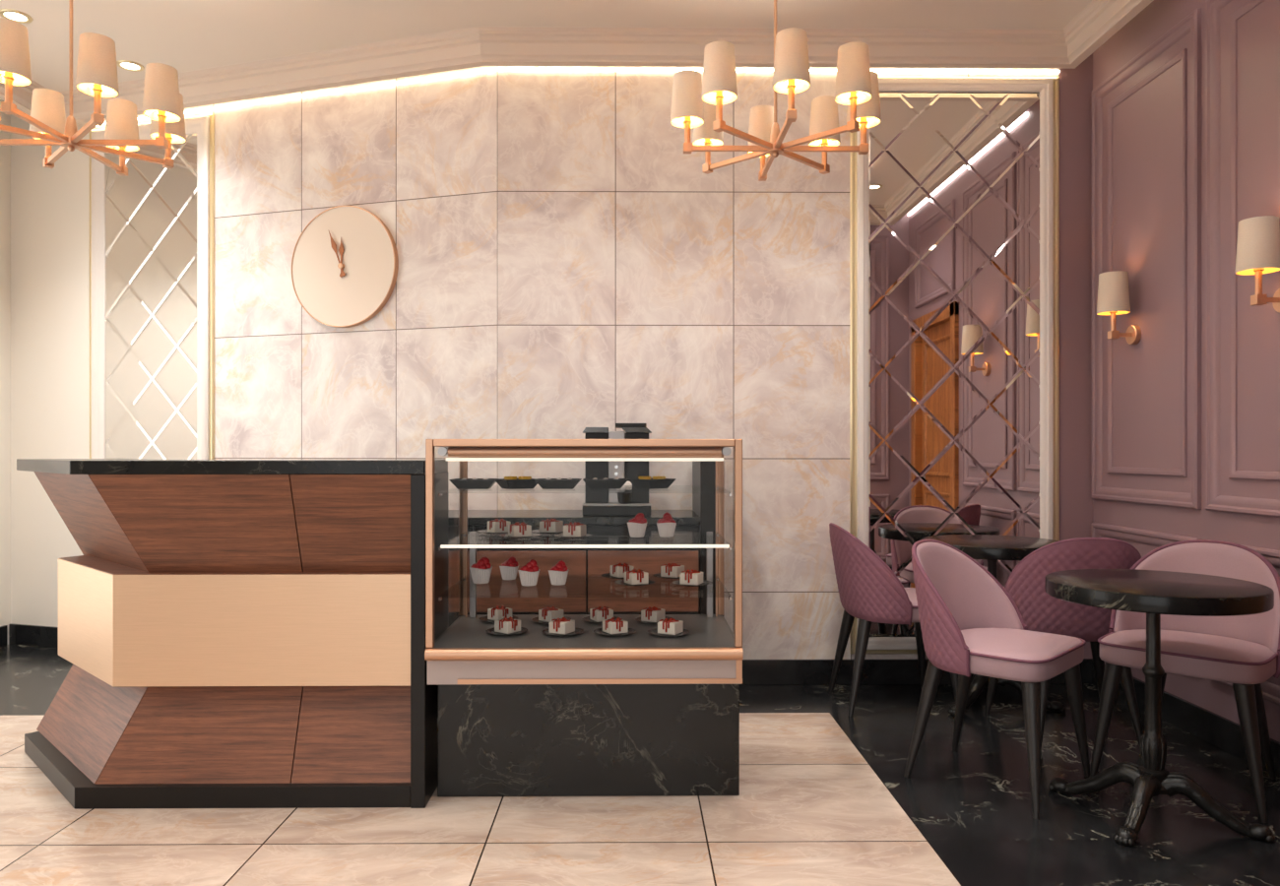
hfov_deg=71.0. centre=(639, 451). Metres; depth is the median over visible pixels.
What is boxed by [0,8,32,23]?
recessed light
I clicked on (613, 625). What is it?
cake square
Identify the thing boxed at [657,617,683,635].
cake square
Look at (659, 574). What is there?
plate
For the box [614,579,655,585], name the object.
plate
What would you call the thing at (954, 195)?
mirror
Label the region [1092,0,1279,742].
wall
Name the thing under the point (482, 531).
plate
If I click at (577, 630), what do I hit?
plate
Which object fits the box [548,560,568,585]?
cupcake
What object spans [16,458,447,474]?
countertop
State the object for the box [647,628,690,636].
plate
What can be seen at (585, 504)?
grille
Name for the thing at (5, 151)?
wall
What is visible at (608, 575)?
plate
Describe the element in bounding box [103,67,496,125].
led strip
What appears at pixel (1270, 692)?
trim
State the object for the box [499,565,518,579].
paper cup
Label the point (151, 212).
mirror glass
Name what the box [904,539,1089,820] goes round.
shell chair
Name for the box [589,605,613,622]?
cake square
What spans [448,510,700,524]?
countertop
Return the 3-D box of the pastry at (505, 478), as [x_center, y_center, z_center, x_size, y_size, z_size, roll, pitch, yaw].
[-0.490,0.110,3.395,0.051,0.036,0.056,0,0,-1]
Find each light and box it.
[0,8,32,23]
[116,60,144,71]
[440,544,729,548]
[446,457,723,460]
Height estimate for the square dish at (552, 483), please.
0.036 m
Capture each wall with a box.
[0,98,10,644]
[10,65,497,627]
[497,53,1092,659]
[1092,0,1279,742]
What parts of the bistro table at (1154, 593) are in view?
leg, leg, leg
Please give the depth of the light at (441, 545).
3.18 m
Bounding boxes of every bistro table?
[921,534,1065,715]
[1044,569,1275,846]
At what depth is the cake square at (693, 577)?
3.41 m
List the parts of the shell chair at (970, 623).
leg, leg, seat, leg, leg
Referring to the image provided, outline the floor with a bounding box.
[0,643,1279,885]
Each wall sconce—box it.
[1096,270,1141,344]
[1235,215,1279,313]
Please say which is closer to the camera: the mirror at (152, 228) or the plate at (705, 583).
the plate at (705, 583)
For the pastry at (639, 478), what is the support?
on the square dish at (651, 483)
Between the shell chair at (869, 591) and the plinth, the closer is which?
the plinth
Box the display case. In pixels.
[424,439,743,684]
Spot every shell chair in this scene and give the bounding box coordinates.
[828,522,958,716]
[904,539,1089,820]
[984,537,1143,749]
[1088,539,1279,823]
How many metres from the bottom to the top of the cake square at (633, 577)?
0.055 m
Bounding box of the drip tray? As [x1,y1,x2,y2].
[582,502,650,515]
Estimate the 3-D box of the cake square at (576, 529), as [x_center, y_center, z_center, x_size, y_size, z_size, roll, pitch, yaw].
[-0.254,0.299,3.466,0.075,0.055,0.075,0,0,14]
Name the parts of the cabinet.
door, door, drawer, drawer, door, door, door, drawer, door, panel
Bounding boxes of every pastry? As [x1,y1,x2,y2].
[504,476,516,479]
[517,476,531,479]
[638,476,651,479]
[651,475,665,479]
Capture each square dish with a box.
[448,478,497,489]
[494,478,539,489]
[534,478,581,489]
[582,478,628,488]
[628,478,675,489]
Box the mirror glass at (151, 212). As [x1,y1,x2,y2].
[105,133,196,459]
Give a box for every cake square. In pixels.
[487,518,511,532]
[487,605,511,620]
[494,616,520,634]
[508,521,531,536]
[538,606,563,622]
[539,518,563,532]
[548,617,575,635]
[563,521,585,536]
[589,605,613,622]
[602,617,628,634]
[610,562,633,577]
[624,569,648,584]
[640,606,665,622]
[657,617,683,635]
[660,563,684,577]
[679,569,703,585]
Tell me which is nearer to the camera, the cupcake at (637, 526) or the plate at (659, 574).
the cupcake at (637, 526)
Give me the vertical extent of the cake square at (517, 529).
0.055 m
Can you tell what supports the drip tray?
on the coffee machine
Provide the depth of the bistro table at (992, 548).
4.33 m
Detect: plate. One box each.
[477,529,508,533]
[479,615,518,622]
[485,627,527,635]
[499,533,540,538]
[531,529,563,533]
[531,616,571,623]
[542,627,584,636]
[554,533,594,538]
[581,616,621,623]
[593,628,636,636]
[600,573,624,578]
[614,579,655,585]
[635,616,673,623]
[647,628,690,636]
[652,573,679,578]
[672,579,712,586]
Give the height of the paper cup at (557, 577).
0.058 m
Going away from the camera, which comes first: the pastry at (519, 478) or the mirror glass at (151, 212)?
the pastry at (519, 478)
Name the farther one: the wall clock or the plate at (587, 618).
the wall clock
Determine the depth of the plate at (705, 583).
3.43 m
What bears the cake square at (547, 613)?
on the plate at (536, 619)
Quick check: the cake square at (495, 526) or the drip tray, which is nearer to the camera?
the cake square at (495, 526)
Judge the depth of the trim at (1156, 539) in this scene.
4.40 m
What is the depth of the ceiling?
4.42 m
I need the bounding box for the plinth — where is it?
[437,684,739,796]
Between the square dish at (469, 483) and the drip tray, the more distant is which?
the drip tray
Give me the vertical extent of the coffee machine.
0.449 m
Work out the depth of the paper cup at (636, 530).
3.46 m
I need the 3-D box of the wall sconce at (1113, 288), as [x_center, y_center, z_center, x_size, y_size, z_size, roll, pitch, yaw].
[2.359,-0.706,4.436,0.185,0.351,0.148,0,0,-1]
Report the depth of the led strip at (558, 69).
4.82 m
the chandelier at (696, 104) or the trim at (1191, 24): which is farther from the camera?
the trim at (1191, 24)
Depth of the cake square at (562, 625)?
3.36 m
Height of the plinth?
0.436 m
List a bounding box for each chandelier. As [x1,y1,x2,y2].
[0,0,186,176]
[670,0,881,181]
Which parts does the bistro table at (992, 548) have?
leg, leg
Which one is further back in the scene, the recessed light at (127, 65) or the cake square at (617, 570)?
the recessed light at (127, 65)
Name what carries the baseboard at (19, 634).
attached to the wall at (420, 157)
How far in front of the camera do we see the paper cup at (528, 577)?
3.41 m
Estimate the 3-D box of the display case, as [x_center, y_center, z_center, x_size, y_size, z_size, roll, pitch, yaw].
[-0.198,0.385,3.444,1.106,0.859,0.668,0,0,-1]
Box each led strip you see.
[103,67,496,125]
[497,67,1059,72]
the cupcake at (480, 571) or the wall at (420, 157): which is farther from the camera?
the wall at (420, 157)
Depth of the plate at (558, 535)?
3.43 m
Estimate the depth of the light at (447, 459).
3.18 m
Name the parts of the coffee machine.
panel, spout, water tank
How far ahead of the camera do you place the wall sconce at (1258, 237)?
3.37 m
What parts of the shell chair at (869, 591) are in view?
leg, leg, seat, leg, leg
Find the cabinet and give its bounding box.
[448,460,715,627]
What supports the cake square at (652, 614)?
on the plate at (668, 617)
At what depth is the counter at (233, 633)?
3.22 m
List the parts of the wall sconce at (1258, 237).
lamp shade, candle stem, arm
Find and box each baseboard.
[0,625,7,647]
[8,623,58,648]
[739,658,1092,685]
[1091,659,1279,778]
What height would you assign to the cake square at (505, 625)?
0.055 m
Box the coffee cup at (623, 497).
[617,492,631,504]
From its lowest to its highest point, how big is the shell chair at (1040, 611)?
0.895 m
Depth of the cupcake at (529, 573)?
3.41 m
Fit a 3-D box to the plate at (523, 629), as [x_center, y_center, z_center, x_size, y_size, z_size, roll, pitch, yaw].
[-0.504,0.679,3.395,0.159,0.008,0.159,0,0,-1]
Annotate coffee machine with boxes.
[581,423,651,515]
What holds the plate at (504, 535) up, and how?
on the display case
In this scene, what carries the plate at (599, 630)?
on the display case
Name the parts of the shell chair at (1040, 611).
leg, leg, leg, leg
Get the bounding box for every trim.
[0,0,1153,123]
[1091,7,1201,509]
[1091,522,1201,546]
[1205,0,1279,517]
[1208,539,1279,705]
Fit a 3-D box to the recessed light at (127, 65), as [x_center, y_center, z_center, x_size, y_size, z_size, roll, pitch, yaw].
[-2.808,-2.125,4.940,0.140,0.006,0.140,0,0,-1]
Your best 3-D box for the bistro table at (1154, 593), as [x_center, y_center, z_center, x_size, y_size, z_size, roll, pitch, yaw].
[1.744,0.847,3.049,0.670,0.814,0.670,0,0,-1]
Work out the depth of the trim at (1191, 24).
4.26 m
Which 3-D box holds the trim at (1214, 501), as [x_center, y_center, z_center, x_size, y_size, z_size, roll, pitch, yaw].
[2.450,-0.846,3.425,0.026,2.195,0.888,0,0,-1]
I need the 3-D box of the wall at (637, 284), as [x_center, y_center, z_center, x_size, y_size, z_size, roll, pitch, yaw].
[0.900,-0.525,4.890,3.335,3.550,0.120,0,0,-1]
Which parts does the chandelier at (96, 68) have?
candle stem, lamp shade, arm, arm, arm, candle stem, lamp shade, arm, rod, arm, candle stem, lamp shade, arm, arm, lamp shade, candle stem, arm, candle stem, lamp shade, lamp shade, candle stem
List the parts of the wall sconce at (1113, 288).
lamp shade, candle stem, arm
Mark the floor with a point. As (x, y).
(825, 798)
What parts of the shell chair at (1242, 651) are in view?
leg, leg, seat, leg, leg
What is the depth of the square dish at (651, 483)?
3.38 m
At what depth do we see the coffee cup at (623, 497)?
4.36 m
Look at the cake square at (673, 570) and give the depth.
3.62 m
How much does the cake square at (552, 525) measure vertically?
0.055 m
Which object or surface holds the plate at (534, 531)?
on the display case
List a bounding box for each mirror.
[89,114,214,459]
[849,76,1059,654]
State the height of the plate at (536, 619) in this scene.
0.008 m
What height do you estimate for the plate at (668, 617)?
0.008 m
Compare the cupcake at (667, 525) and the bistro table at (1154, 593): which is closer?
the bistro table at (1154, 593)
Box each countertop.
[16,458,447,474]
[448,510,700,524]
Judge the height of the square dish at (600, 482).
0.036 m
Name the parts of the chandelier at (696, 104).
lamp shade, candle stem, lamp shade, candle stem, lamp shade, candle stem, arm, arm, arm, lamp shade, candle stem, arm, rod, arm, lamp shade, candle stem, arm, arm, arm, lamp shade, candle stem, lamp shade, candle stem, lamp shade, candle stem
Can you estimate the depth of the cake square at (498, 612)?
3.62 m
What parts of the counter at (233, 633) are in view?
panel, panel, panel, panel, panel, panel, panel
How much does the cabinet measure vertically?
1.212 m
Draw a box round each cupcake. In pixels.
[469,557,492,583]
[499,556,518,579]
[517,559,539,585]
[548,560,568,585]
[627,512,646,537]
[656,512,676,537]
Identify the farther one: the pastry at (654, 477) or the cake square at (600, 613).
the cake square at (600, 613)
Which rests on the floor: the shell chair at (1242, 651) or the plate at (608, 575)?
the shell chair at (1242, 651)
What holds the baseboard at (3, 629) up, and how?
attached to the wall at (5, 151)
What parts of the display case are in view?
post, bumper rail, copper trim, post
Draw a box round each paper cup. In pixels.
[469,566,492,583]
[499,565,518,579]
[517,569,539,585]
[548,569,568,585]
[627,522,646,537]
[656,522,676,537]
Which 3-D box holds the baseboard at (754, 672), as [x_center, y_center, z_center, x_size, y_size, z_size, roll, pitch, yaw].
[0.841,1.183,4.820,3.215,0.133,0.018,0,0,-1]
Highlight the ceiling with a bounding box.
[0,0,1092,91]
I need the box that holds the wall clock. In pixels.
[290,205,398,327]
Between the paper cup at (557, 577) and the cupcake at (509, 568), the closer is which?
the paper cup at (557, 577)
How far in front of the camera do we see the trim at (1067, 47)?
4.57 m
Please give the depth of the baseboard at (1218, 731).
3.89 m
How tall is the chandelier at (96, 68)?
1.053 m
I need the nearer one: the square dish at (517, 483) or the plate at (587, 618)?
the square dish at (517, 483)
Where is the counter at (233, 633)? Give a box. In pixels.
[16,458,447,809]
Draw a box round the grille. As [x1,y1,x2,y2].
[581,503,651,506]
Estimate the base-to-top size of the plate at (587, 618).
0.008 m

